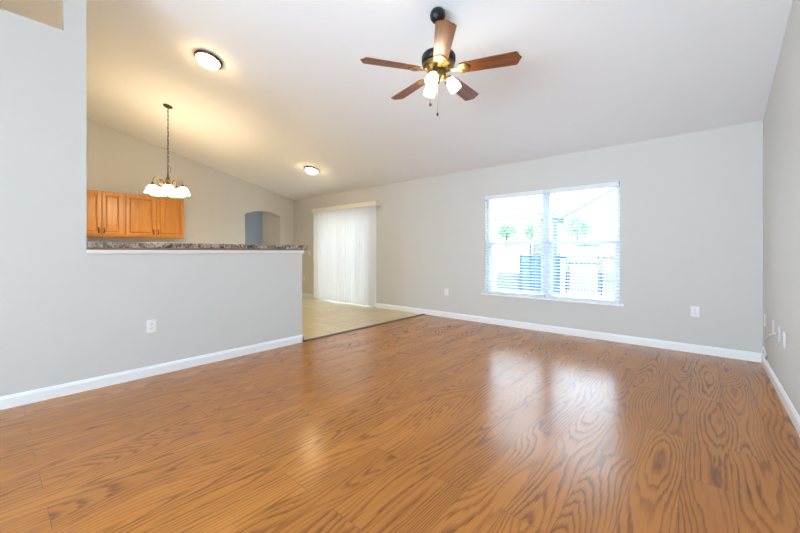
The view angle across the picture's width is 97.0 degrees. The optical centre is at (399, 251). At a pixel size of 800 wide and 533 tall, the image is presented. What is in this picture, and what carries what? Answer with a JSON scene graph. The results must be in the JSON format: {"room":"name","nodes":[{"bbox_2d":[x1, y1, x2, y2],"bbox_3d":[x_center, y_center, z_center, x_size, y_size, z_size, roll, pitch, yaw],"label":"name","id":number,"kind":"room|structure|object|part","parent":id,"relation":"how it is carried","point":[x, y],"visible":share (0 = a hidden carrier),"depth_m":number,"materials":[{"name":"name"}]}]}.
{"room":"empty living room","nodes":[
{"label":"empty living room","id":0,"kind":"room"},
{"bbox_2d":[0,0,301,396],"bbox_3d":[-2.933,-0.724,2.478,0.120,3.685,5.140,0,0,41],"label":"wall","id":1,"kind":"structure","parent":0,"point":[68,314],"depth_m":2.79,"materials":[{"name":"grey paint"}]},
{"bbox_2d":[146,319,155,332],"bbox_3d":[-2.239,0.669,3.188,0.009,0.115,0.074,0,0,41],"label":"wall outlet","id":2,"kind":"object","parent":1,"relation":"attached to","point":[150,324],"visible":1,"depth_m":3.18,"materials":[{"name":"white plastic"}]},
{"bbox_2d":[0,334,303,409],"bbox_3d":[-2.924,1.072,2.479,0.134,0.092,5.154,0,0,41],"label":"baseboard","id":3,"kind":"structure","parent":1,"relation":"attached to","point":[32,396],"depth_m":3.07,"materials":[{"name":"white paint"}]},
{"bbox_2d":[87,250,303,253],"bbox_3d":[-1.911,0.002,3.669,0.164,0.037,2.038,0,0,41],"label":"trim","id":4,"kind":"structure","parent":1,"relation":"attached to","point":[88,251],"depth_m":3.43,"materials":[{"name":"white paint"}]},
{"bbox_2d":[87,242,307,249],"bbox_3d":[-1.972,-0.050,3.748,0.405,0.064,2.072,0,0,41],"label":"countertop","id":5,"kind":"structure","parent":4,"relation":"on","point":[90,245],"depth_m":3.35,"materials":[{"name":"stone"}]},
{"bbox_2d":[87,119,293,244],"bbox_3d":[-5.258,-0.789,6.157,0.120,3.814,7.696,0,0,41],"label":"wall","id":6,"kind":"structure","parent":0,"point":[218,202],"depth_m":7.17,"materials":[{"name":"grey paint"}]},
{"bbox_2d":[87,190,123,236],"bbox_3d":[-5.078,-0.637,5.983,0.377,0.754,0.604,0,0,41],"label":"upper cabinet","id":7,"kind":"object","parent":6,"relation":"attached to","point":[105,210],"visible":0.73,"depth_m":5.92,"materials":[{"name":"brown wood"}]},
{"bbox_3d":[-5.066,-0.637,5.785,0.015,0.622,0.180,0,0,41],"label":"panel","id":8,"kind":"part","parent":7,"relation":"part of","materials":[{"name":"brown wood"}]},
{"bbox_3d":[-5.064,-0.637,5.783,0.022,0.710,0.268,0,0,41],"label":"door","id":9,"kind":"part","parent":7,"relation":"part of","materials":[{"name":"brown wood"}]},
{"bbox_3d":[-4.878,-0.637,5.999,0.022,0.710,0.266,0,0,41],"label":"door","id":10,"kind":"part","parent":7,"relation":"part of","materials":[{"name":"brown wood"}]},
{"bbox_3d":[-4.881,-0.637,6.001,0.015,0.622,0.178,0,0,41],"label":"panel","id":11,"kind":"part","parent":7,"relation":"part of","materials":[{"name":"brown wood"}]},
{"bbox_2d":[124,193,183,238],"bbox_3d":[-4.577,-0.637,6.567,0.377,0.754,0.932,0,0,41],"label":"upper cabinet","id":12,"kind":"object","parent":6,"relation":"attached to","point":[145,216],"visible":1,"depth_m":6.44,"materials":[{"name":"brown wood"}]},
{"bbox_3d":[-4.615,-0.637,6.306,0.022,0.710,0.433,0,0,41],"label":"door","id":13,"kind":"part","parent":12,"relation":"part of","materials":[{"name":"brown wood"}]},
{"bbox_3d":[-4.617,-0.637,6.308,0.015,0.622,0.345,0,0,41],"label":"panel","id":14,"kind":"part","parent":12,"relation":"part of","materials":[{"name":"brown wood"}]},
{"bbox_3d":[-4.322,-0.637,6.647,0.022,0.710,0.431,0,0,41],"label":"door","id":15,"kind":"part","parent":12,"relation":"part of","materials":[{"name":"brown wood"}]},
{"bbox_3d":[-4.324,-0.637,6.649,0.015,0.622,0.343,0,0,41],"label":"panel","id":16,"kind":"part","parent":12,"relation":"part of","materials":[{"name":"brown wood"}]},
{"bbox_2d":[245,211,261,243],"bbox_3d":[-4.732,-0.132,8.167,0.100,2.500,3.430,0,0,41],"label":"wall","id":17,"kind":"structure","parent":0,"point":[253,220],"depth_m":9.18,"materials":[{"name":"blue paint"}]},
{"bbox_2d":[262,212,277,244],"bbox_3d":[-4.391,-0.132,7.874,0.800,2.500,3.430,0,0,41],"label":"wall","id":18,"kind":"structure","parent":0,"point":[269,221],"depth_m":9.12,"materials":[{"name":"grey paint"}]},
{"bbox_2d":[304,314,425,341],"bbox_3d":[-0.385,1.113,5.374,0.065,0.011,2.534,0,0,41],"label":"trim","id":19,"kind":"structure","parent":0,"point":[419,314],"depth_m":5.12,"materials":[{"name":"brown wood"}]},
{"bbox_2d":[0,0,792,199],"bbox_3d":[-2.028,-2.051,3.385,8.693,1.529,7.996,0,0,41],"label":"ceiling","id":20,"kind":"structure","parent":0,"point":[292,90],"depth_m":3.70,"materials":[{"name":"white paint"}]},
{"bbox_2d":[145,103,189,196],"bbox_3d":[-3.380,-1.484,5.130,0.563,1.300,0.533,0,0,41],"label":"chandelier","id":21,"kind":"object","parent":20,"relation":"hanging from","point":[155,190],"visible":1,"depth_m":5.13,"materials":[{"name":"brown metal"}]},
{"bbox_3d":[-3.490,-0.889,4.995,0.202,0.111,0.185,0,0,41],"label":"lamp shade","id":22,"kind":"part","parent":21,"relation":"part of","materials":[{"name":"white glass"}]},
{"bbox_3d":[-3.549,-0.889,5.210,0.202,0.111,0.185,0,0,41],"label":"lamp shade","id":23,"kind":"part","parent":21,"relation":"part of","materials":[{"name":"white glass"}]},
{"bbox_3d":[-3.267,-0.889,4.984,0.202,0.111,0.185,0,0,41],"label":"lamp shade","id":24,"kind":"part","parent":21,"relation":"part of","materials":[{"name":"white glass"}]},
{"bbox_3d":[-3.371,-1.677,5.143,0.017,0.820,0.017,0,0,-5],"label":"chain","id":25,"kind":"part","parent":21,"relation":"part of","materials":[{"name":"brown metal"}]},
{"bbox_3d":[-3.363,-0.889,5.333,0.202,0.111,0.185,0,0,41],"label":"lamp shade","id":26,"kind":"part","parent":21,"relation":"part of","materials":[{"name":"white glass"}]},
{"bbox_3d":[-3.188,-0.889,5.194,0.202,0.111,0.185,0,0,41],"label":"lamp shade","id":27,"kind":"part","parent":21,"relation":"part of","materials":[{"name":"white glass"}]},
{"bbox_2d":[194,49,222,69],"bbox_3d":[-2.124,-2.106,3.928,0.282,0.136,0.282,0,0,-4],"label":"dome light","id":28,"kind":"object","parent":20,"relation":"attached to","point":[207,59],"visible":1,"depth_m":3.86,"materials":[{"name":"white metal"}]},
{"bbox_2d":[304,166,318,173],"bbox_3d":[-1.678,-1.537,6.735,0.282,0.136,0.282,0,0,-4],"label":"dome light","id":29,"kind":"object","parent":20,"relation":"attached to","point":[309,169],"visible":1,"depth_m":6.65,"materials":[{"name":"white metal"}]},
{"bbox_2d":[360,6,521,115],"bbox_3d":[0.335,-1.532,2.912,1.216,0.870,1.184,0,0,41],"label":"ceiling fan","id":30,"kind":"object","parent":20,"relation":"hanging from","point":[438,60],"visible":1,"depth_m":2.77,"materials":[{"name":"brown wood"}]},
{"bbox_3d":[-0.076,-1.460,2.756,0.470,0.008,0.140,0,12,-16],"label":"blade","id":31,"kind":"part","parent":30,"relation":"part of","materials":[{"name":"brown wood"}]},
{"bbox_3d":[0.084,-1.460,3.204,0.140,0.008,0.470,-14,8,-34],"label":"blade","id":32,"kind":"part","parent":30,"relation":"part of","materials":[{"name":"brown wood"}]},
{"bbox_3d":[0.253,-1.352,2.980,0.112,0.124,0.099,0,0,41],"label":"lamp shade","id":33,"kind":"part","parent":30,"relation":"part of","materials":[{"name":"white glass"}]},
{"bbox_3d":[0.250,-1.352,2.762,0.096,0.124,0.113,0,0,41],"label":"lamp shade","id":34,"kind":"part","parent":30,"relation":"part of","materials":[{"name":"white glass"}]},
{"bbox_3d":[0.301,-1.460,2.465,0.140,0.008,0.470,12,0,2],"label":"blade","id":35,"kind":"part","parent":30,"relation":"part of","materials":[{"name":"brown wood"}]},
{"bbox_3d":[0.439,-1.352,2.869,0.107,0.124,0.106,0,0,41],"label":"lamp shade","id":36,"kind":"part","parent":30,"relation":"part of","materials":[{"name":"white glass"}]},
{"bbox_3d":[0.560,-1.460,3.190,0.140,0.008,0.470,-15,-9,37],"label":"blade","id":37,"kind":"part","parent":30,"relation":"part of","materials":[{"name":"brown wood"}]},
{"bbox_3d":[0.694,-1.460,2.734,0.470,0.008,0.140,0,-12,20],"label":"blade","id":38,"kind":"part","parent":30,"relation":"part of","materials":[{"name":"brown wood"}]},
{"bbox_2d":[0,297,799,532],"bbox_3d":[-2.464,1.178,3.760,9.843,0.120,7.996,0,0,41],"label":"floor","id":39,"kind":"structure","parent":0,"point":[423,423],"depth_m":2.09,"materials":[{"name":"brown wood"}]},
{"bbox_2d":[294,121,762,352],"bbox_3d":[0.527,-0.102,6.362,8.693,2.440,0.150,0,0,41],"label":"wall","id":40,"kind":"structure","parent":0,"point":[691,204],"depth_m":4.28,"materials":[{"name":"grey paint"}]},
{"bbox_2d":[312,201,379,305],"bbox_3d":[-1.235,0.043,7.689,2.110,2.094,0.129,0,0,41],"label":"vertical blind","id":41,"kind":"object","parent":40,"relation":"attached to","point":[344,236],"visible":1,"depth_m":7.59,"materials":[{"name":"beige"}]},
{"bbox_2d":[302,293,762,362],"bbox_3d":[0.474,1.072,6.300,8.393,0.092,0.014,0,0,41],"label":"baseboard","id":42,"kind":"structure","parent":40,"relation":"attached to","point":[699,349],"depth_m":4.54,"materials":[{"name":"white paint"}]},
{"bbox_2d":[481,187,623,306],"bbox_3d":[2.058,-0.102,5.008,1.920,1.544,0.180,0,0,41],"label":"window","id":43,"kind":"structure","parent":40,"relation":"in","point":[546,243],"depth_m":5.02,"materials":[{"name":"white plastic"}]},
{"bbox_2d":[485,190,544,296],"bbox_3d":[1.695,-0.115,5.282,0.900,1.514,0.084,0,0,41],"label":"window blind","id":44,"kind":"object","parent":43,"relation":"attached to","point":[537,192],"visible":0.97,"depth_m":5.23,"materials":[{"name":"white plastic"}]},
{"bbox_3d":[1.704,0.634,5.293,0.892,0.016,0.048,0,0,41],"label":"rail","id":45,"kind":"part","parent":44,"relation":"part of","materials":[{"name":"white plastic"}]},
{"bbox_3d":[1.937,-0.098,5.057,0.002,1.472,0.002,0,0,41],"label":"ladder cord","id":46,"kind":"part","parent":44,"relation":"part of","materials":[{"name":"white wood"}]},
{"bbox_3d":[1.749,0.224,5.353,0.818,0.758,0.040,0,0,41],"label":"sash","id":47,"kind":"part","parent":43,"relation":"part of","materials":[{"name":"white plastic"}]},
{"bbox_3d":[2.039,0.657,4.986,1.920,0.026,0.120,0,0,41],"label":"sill","id":48,"kind":"part","parent":43,"relation":"part of","materials":[{"name":"white paint"}]},
{"bbox_2d":[544,181,619,302],"bbox_3d":[2.384,-0.115,4.691,0.900,1.514,0.084,0,0,41],"label":"window blind","id":49,"kind":"object","parent":43,"relation":"attached to","point":[609,184],"visible":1,"depth_m":4.66,"materials":[{"name":"white plastic"}]},
{"bbox_3d":[2.393,0.634,4.701,0.892,0.016,0.048,0,0,41],"label":"rail","id":50,"kind":"part","parent":49,"relation":"part of","materials":[{"name":"white plastic"}]},
{"bbox_3d":[2.446,0.224,4.755,0.818,0.758,0.040,0,0,41],"label":"sash","id":51,"kind":"part","parent":43,"relation":"part of","materials":[{"name":"white plastic"}]},
{"bbox_2d":[691,306,698,316],"bbox_3d":[3.260,0.660,3.911,0.074,0.115,0.009,0,0,41],"label":"wall outlet","id":52,"kind":"object","parent":40,"relation":"attached to","point":[694,309],"visible":1,"depth_m":3.91,"materials":[{"name":"white plastic"}]},
{"bbox_2d":[763,0,799,415],"bbox_3d":[1.214,-0.789,0.603,0.150,3.814,7.696,0,0,41],"label":"wall","id":53,"kind":"structure","parent":0,"point":[781,121],"depth_m":2.59,"materials":[{"name":"grey paint"}]},
{"bbox_2d":[776,326,779,341],"bbox_3d":[2.981,0.646,2.792,0.018,0.115,0.074,0,0,41],"label":"cable plate","id":54,"kind":"object","parent":53,"relation":"attached to","point":[778,333],"visible":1,"depth_m":2.79,"materials":[{"name":"white plastic"}]},
{"bbox_2d":[762,333,777,359],"bbox_3d":[3.186,0.812,3.057,0.040,0.346,0.677,0,0,41],"label":"coaxial cable","id":55,"kind":"object","parent":54,"relation":"attached to","point":[769,335],"visible":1,"depth_m":3.23,"materials":[{"name":"white plastic"}]},
{"bbox_2d":[761,354,799,436],"bbox_3d":[1.147,1.072,0.651,0.014,0.092,7.682,0,0,41],"label":"baseboard","id":56,"kind":"structure","parent":53,"relation":"attached to","point":[794,416],"depth_m":2.60,"materials":[{"name":"white paint"}]},
{"bbox_2d":[783,331,784,347],"bbox_3d":[2.834,0.649,2.615,0.009,0.115,0.074,0,0,41],"label":"wall outlet","id":57,"kind":"object","parent":53,"relation":"attached to","point":[783,331],"visible":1,"depth_m":2.60,"materials":[{"name":"white plastic"}]},
{"label":"outside","id":58,"kind":"structure","parent":0,"visible":0},
{"bbox_2d":[493,278,613,291],"bbox_3d":[23.512,1.318,27.393,80.000,0.200,47.800,0,0,41],"label":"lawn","id":59,"kind":"structure","parent":58,"point":[611,281],"depth_m":12.79,"materials":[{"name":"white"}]},
{"bbox_2d":[493,222,518,245],"bbox_3d":[5.345,-0.147,17.796,1.265,2.733,1.287,0,0,41],"label":"tree","id":60,"kind":"object","parent":59,"relation":"on","point":[506,235],"visible":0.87,"depth_m":17.66,"materials":[{"name":"green plant"}]},
{"bbox_2d":[521,223,532,239],"bbox_3d":[6.411,-0.097,17.009,1.205,2.633,1.226,0,0,41],"label":"tree","id":61,"kind":"object","parent":59,"relation":"on","point":[531,224],"visible":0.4,"depth_m":17.00,"materials":[{"name":"green plant"}]},
{"bbox_2d":[493,247,601,281],"bbox_3d":[3.174,0.508,18.361,12.900,1.420,0.200,0,0,41],"label":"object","id":62,"kind":"structure","parent":59,"relation":"on","point":[513,258],"depth_m":15.08,"materials":[{"name":"grey paint"}]},
{"bbox_2d":[562,216,593,246],"bbox_3d":[7.865,-0.183,15.661,1.352,2.806,1.345,0,0,41],"label":"tree","id":63,"kind":"object","parent":59,"relation":"on","point":[585,226],"visible":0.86,"depth_m":15.52,"materials":[{"name":"green plant"}]},
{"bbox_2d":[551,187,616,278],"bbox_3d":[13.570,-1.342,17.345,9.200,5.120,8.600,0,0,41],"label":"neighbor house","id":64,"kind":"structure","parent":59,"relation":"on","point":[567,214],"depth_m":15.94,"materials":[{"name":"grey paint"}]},
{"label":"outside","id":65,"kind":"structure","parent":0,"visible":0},
{"bbox_2d":[493,286,613,298],"bbox_3d":[5.681,1.318,6.619,80.000,0.200,6.954,0,0,41],"label":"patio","id":66,"kind":"structure","parent":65,"point":[570,292],"depth_m":10.09,"materials":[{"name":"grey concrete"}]},
{"bbox_2d":[497,272,518,291],"bbox_3d":[3.375,0.938,10.941,0.730,0.560,0.200,0,0,41],"label":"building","id":67,"kind":"structure","parent":66,"relation":"on","point":[502,274],"depth_m":10.85,"materials":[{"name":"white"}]},
{"bbox_2d":[492,196,562,293],"bbox_3d":[0.815,-0.142,9.946,5.480,2.720,5.644,0,0,41],"label":"patio cover","id":68,"kind":"object","parent":66,"relation":"on","point":[520,215],"visible":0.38,"depth_m":10.17,"materials":[{"name":"white"}]},
{"bbox_3d":[2.105,-1.342,8.839,2.080,0.320,5.644,0,0,41],"label":"roof panel","id":69,"kind":"part","parent":68,"relation":"part of","materials":[{"name":"white"}]},
{"bbox_3d":[4.081,0.133,10.466,0.240,2.170,0.200,0,0,41],"label":"post","id":70,"kind":"part","parent":68,"relation":"part of","materials":[{"name":"white paint"}]},
{"bbox_3d":[4.445,0.133,10.154,0.120,2.170,0.100,0,0,41],"label":"post","id":71,"kind":"part","parent":68,"relation":"part of","materials":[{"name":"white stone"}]},
{"bbox_2d":[519,245,559,294],"bbox_3d":[3.988,0.508,10.151,1.134,1.420,0.050,0,0,41],"label":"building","id":72,"kind":"structure","parent":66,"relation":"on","point":[523,268],"depth_m":10.28,"materials":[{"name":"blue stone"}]},
{"bbox_3d":[3.575,0.638,10.506,0.044,1.160,0.050,0,0,41],"label":"post","id":73,"kind":"part","parent":72,"relation":"part of","materials":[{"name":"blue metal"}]},
{"bbox_3d":[3.688,0.624,10.408,0.240,1.028,0.020,0,0,41],"label":"board panel","id":74,"kind":"part","parent":72,"relation":"part of","materials":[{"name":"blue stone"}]},
{"bbox_3d":[3.802,0.508,10.310,0.044,1.420,0.050,0,0,41],"label":"post","id":75,"kind":"part","parent":72,"relation":"part of","materials":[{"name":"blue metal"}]},
{"bbox_3d":[3.939,0.624,10.193,0.300,1.028,0.020,0,0,41],"label":"board panel","id":76,"kind":"part","parent":72,"relation":"part of","materials":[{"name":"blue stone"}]},
{"bbox_3d":[4.239,0.624,9.936,0.370,1.028,0.020,0,0,41],"label":"board panel","id":77,"kind":"part","parent":72,"relation":"part of","materials":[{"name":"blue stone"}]},
{"bbox_3d":[4.402,0.638,9.796,0.044,1.160,0.050,0,0,41],"label":"post","id":78,"kind":"part","parent":72,"relation":"part of","materials":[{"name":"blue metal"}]},
{"bbox_2d":[560,254,613,294],"bbox_3d":[6.479,0.648,9.330,4.780,1.140,0.068,0,0,41],"label":"fence","id":79,"kind":"object","parent":66,"relation":"on","point":[601,257],"visible":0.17,"depth_m":9.98,"materials":[{"name":"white metal"}]},
{"bbox_3d":[4.992,0.648,10.607,0.055,1.140,0.055,0,0,18],"label":"post","id":80,"kind":"part","parent":79,"relation":"part of","materials":[{"name":"white metal"}]},
{"bbox_2d":[568,256,599,291],"bbox_3d":[5.341,0.648,10.307,0.844,1.035,0.056,0,0,41],"label":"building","id":81,"kind":"structure","parent":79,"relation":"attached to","point":[588,257],"depth_m":10.29,"materials":[{"name":"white metal"}]},
{"bbox_3d":[5.341,0.338,10.307,0.800,0.048,0.048,0,0,41],"label":"cross rail","id":82,"kind":"part","parent":81,"relation":"part of","materials":[{"name":"white metal"}]},
{"bbox_3d":[5.690,0.648,10.008,0.055,1.140,0.055,0,0,18],"label":"post","id":83,"kind":"part","parent":79,"relation":"part of","materials":[{"name":"white metal"}]}
]}

